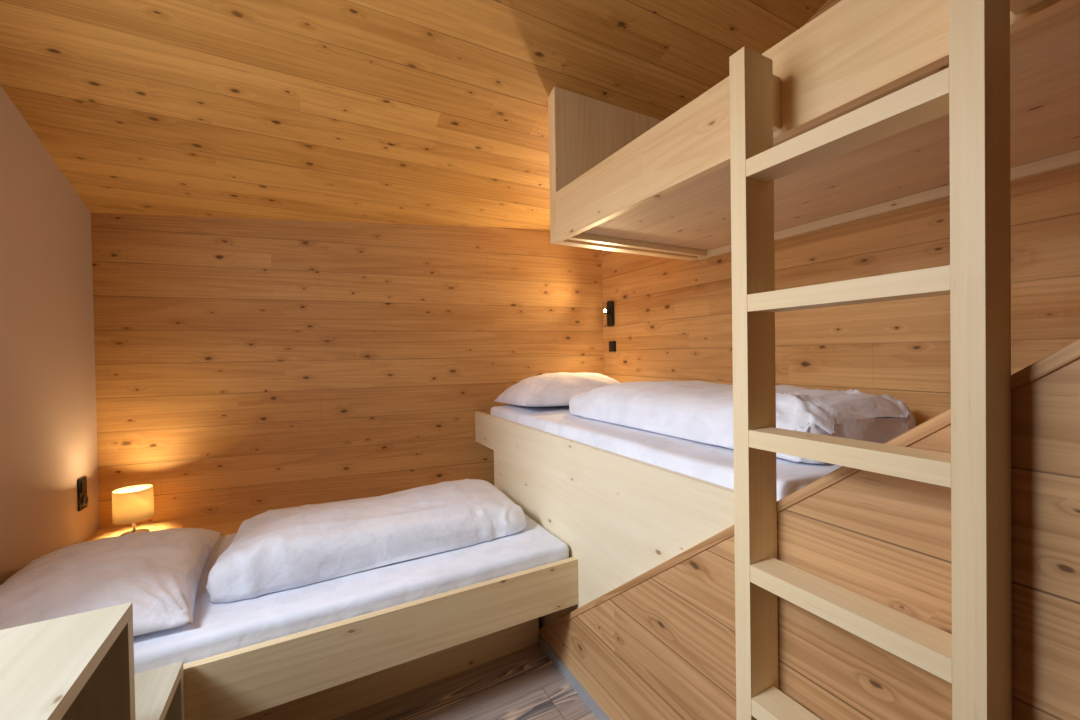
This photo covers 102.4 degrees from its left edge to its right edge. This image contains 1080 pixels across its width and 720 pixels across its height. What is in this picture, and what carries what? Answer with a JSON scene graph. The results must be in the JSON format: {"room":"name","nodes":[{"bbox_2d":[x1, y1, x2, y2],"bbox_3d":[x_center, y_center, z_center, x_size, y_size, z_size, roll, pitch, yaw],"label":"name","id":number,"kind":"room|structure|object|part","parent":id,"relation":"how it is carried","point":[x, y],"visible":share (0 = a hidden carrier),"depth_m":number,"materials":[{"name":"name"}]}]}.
{"room":"bunk bedroom","nodes":[
{"label":"bunk bedroom","id":0,"kind":"room"},
{"bbox_2d":[0,85,99,584],"bbox_3d":[-0.965,-0.733,-0.535,0.120,4.609,6.606,-1,1,-28],"label":"wall","id":1,"kind":"structure","parent":0,"point":[48,418],"depth_m":1.89,"materials":[{"name":"white paint"}]},
{"bbox_2d":[77,476,87,510],"bbox_3d":[-2.308,0.674,2.194,0.018,0.158,0.082,-1,1,-28],"label":"wall socket","id":2,"kind":"object","parent":1,"relation":"attached to","point":[82,496],"visible":1,"depth_m":2.18,"materials":[{"name":"black plastic"}]},
{"bbox_2d":[91,213,603,527],"bbox_3d":[-0.974,0.261,2.941,3.353,2.539,0.100,-1,1,-20],"label":"wall","id":3,"kind":"structure","parent":0,"point":[242,364],"depth_m":2.72,"materials":[{"name":"brown wood"}]},
{"bbox_2d":[84,496,375,541],"bbox_3d":[-1.333,1.171,2.584,2.084,0.539,0.641,-1,1,-28],"label":"wall shelf","id":4,"kind":"object","parent":3,"relation":"attached to","point":[229,523],"visible":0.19,"depth_m":2.41,"materials":[{"name":"brown wood"}]},
{"bbox_2d":[112,484,153,535],"bbox_3d":[-2.126,0.795,2.269,0.160,0.246,0.160,-1,1,-28],"label":"table lamp","id":5,"kind":"object","parent":4,"relation":"on","point":[133,504],"visible":0.84,"depth_m":2.22,"materials":[{"name":"beige fabric"}]},
{"bbox_2d":[0,0,827,228],"bbox_3d":[0.375,-1.949,0.300,3.318,2.430,6.829,-1,1,-28],"label":"ceiling","id":6,"kind":"structure","parent":0,"point":[418,112],"depth_m":1.95,"materials":[{"name":"brown wood"}]},
{"bbox_2d":[332,634,597,719],"bbox_3d":[0.425,1.489,0.348,3.318,0.100,6.846,-1,1,-28],"label":"floor","id":7,"kind":"structure","parent":0,"point":[524,684],"depth_m":1.84,"materials":[{"name":"brown wood"}]},
{"bbox_2d":[0,602,135,719],"bbox_3d":[-1.076,1.010,0.582,0.658,0.900,0.592,-1,1,-28],"label":"table","id":8,"kind":"object","parent":7,"relation":"on","point":[80,666],"visible":1,"depth_m":0.86,"materials":[{"name":"brown wood"}]},
{"bbox_2d":[134,661,184,719],"bbox_3d":[-1.269,1.171,0.980,0.685,0.576,0.284,-1,1,-28],"label":"box","id":9,"kind":"object","parent":7,"relation":"on","point":[159,692],"visible":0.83,"depth_m":1.18,"materials":[{"name":"brown wood"}]},
{"bbox_2d":[133,514,577,719],"bbox_3d":[-0.966,1.139,1.861,2.054,0.609,0.975,-1,1,-28],"label":"bed","id":10,"kind":"object","parent":7,"relation":"on","point":[330,649],"visible":0.43,"depth_m":1.58,"materials":[{"name":"brown wood"}]},
{"bbox_2d":[0,528,221,635],"bbox_3d":[-1.568,0.770,1.547,0.630,0.158,0.840,-1,1,-31],"label":"pillow","id":11,"kind":"object","parent":10,"relation":"on","point":[159,572],"visible":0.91,"depth_m":1.42,"materials":[{"name":"white fabric"}]},
{"bbox_2d":[206,479,526,602],"bbox_3d":[-0.724,0.736,2.033,1.285,0.179,0.646,-1,1,-28],"label":"duvet","id":12,"kind":"object","parent":10,"relation":"on","point":[271,551],"visible":1,"depth_m":1.78,"materials":[{"name":"white fabric"}]},
{"bbox_2d":[475,405,841,633],"bbox_3d":[0.561,0.857,2.254,1.018,1.116,2.406,-1,1,-28],"label":"raised bed","id":13,"kind":"object","parent":7,"relation":"on","point":[624,501],"visible":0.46,"depth_m":1.72,"materials":[{"name":"brown wood"}]},
{"bbox_2d":[494,372,619,406],"bbox_3d":[0.167,0.192,2.886,0.820,0.218,0.619,-1,1,-22],"label":"pillow","id":14,"kind":"object","parent":13,"relation":"on","point":[548,389],"visible":0.7,"depth_m":2.64,"materials":[{"name":"white fabric"}]},
{"bbox_3d":[0.125,0.894,2.021,0.028,1.060,2.406,-1,1,-28],"label":"panel","id":15,"kind":"part","parent":13,"relation":"part of","materials":[{"name":"brown wood"}]},
{"bbox_3d":[0.599,0.414,2.170,0.956,0.230,2.205,-1,1,-28],"label":"mattress","id":16,"kind":"part","parent":13,"relation":"part of","materials":[{"name":"white fabric"}]},
{"bbox_2d":[569,381,915,463],"bbox_3d":[0.760,0.198,2.010,0.721,0.194,1.454,-1,1,-28],"label":"duvet","id":17,"kind":"object","parent":13,"relation":"on","point":[699,411],"visible":0.82,"depth_m":1.58,"materials":[{"name":"white fabric"}]},
{"bbox_2d":[729,0,1044,719],"bbox_3d":[0.645,0.356,0.886,0.175,2.147,0.555,-1,1,-28],"label":"ladder","id":18,"kind":"object","parent":7,"relation":"on","point":[976,658],"visible":1,"depth_m":0.73,"materials":[{"name":"brown wood"}]},
{"bbox_3d":[0.519,0.356,1.045,0.102,2.147,0.040,-1,1,-28],"label":"post","id":19,"kind":"part","parent":18,"relation":"part of","materials":[{"name":"brown wood"}]},
{"bbox_3d":[0.707,0.357,0.694,0.102,2.147,0.040,-1,1,-28],"label":"post","id":20,"kind":"part","parent":18,"relation":"part of","materials":[{"name":"brown wood"}]},
{"bbox_2d":[541,358,1079,719],"bbox_3d":[1.202,0.432,-0.085,0.030,2.000,5.117,-1,1,-28],"label":"wall","id":21,"kind":"structure","parent":0,"point":[663,647],"depth_m":0.88,"materials":[{"name":"brown wood"}]},
{"bbox_2d":[538,635,610,719],"bbox_3d":[1.199,1.410,-0.084,0.012,0.045,5.117,-1,1,-28],"label":"baseboard","id":22,"kind":"structure","parent":21,"relation":"attached to","point":[573,681],"depth_m":1.88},
{"bbox_2d":[540,339,1079,634],"bbox_3d":[0.565,0.405,1.108,0.036,1.953,2.413,-1,1,-28],"label":"trim","id":23,"kind":"structure","parent":21,"relation":"attached to","point":[1069,353],"depth_m":0.93,"materials":[{"name":"brown wood"}]},
{"bbox_2d":[602,0,1079,426],"bbox_3d":[1.955,-0.795,0.762,0.100,4.609,6.151,-1,1,-28],"label":"wall","id":24,"kind":"structure","parent":0,"point":[673,317],"depth_m":1.82,"materials":[{"name":"brown wood"}]},
{"bbox_2d":[603,301,614,326],"bbox_3d":[0.517,-0.352,3.294,0.073,0.195,0.062,-1,1,-28],"label":"reading lamp","id":25,"kind":"object","parent":24,"relation":"attached to","point":[609,310],"visible":1,"depth_m":3.28,"materials":[{"name":"black plastic"}]},
{"bbox_2d":[609,341,615,351],"bbox_3d":[0.550,-0.103,3.307,0.013,0.080,0.080,-1,1,-28],"label":"light switch","id":26,"kind":"object","parent":24,"relation":"attached to","point":[612,344],"visible":1,"depth_m":3.29,"materials":[{"name":"black plastic"}]},
{"bbox_2d":[548,0,1079,260],"bbox_3d":[0.997,-0.950,1.402,0.980,0.750,2.207,-1,1,-28],"label":"bunk bed","id":27,"kind":"object","parent":24,"relation":"attached to","point":[621,179],"visible":0.75,"depth_m":1.34,"materials":[{"name":"brown wood"}]},
{"bbox_3d":[0.492,-0.957,2.348,0.979,0.742,0.062,-1,1,-28],"label":"headboard","id":28,"kind":"part","parent":27,"relation":"part of","materials":[{"name":"brown wood"}]}
]}

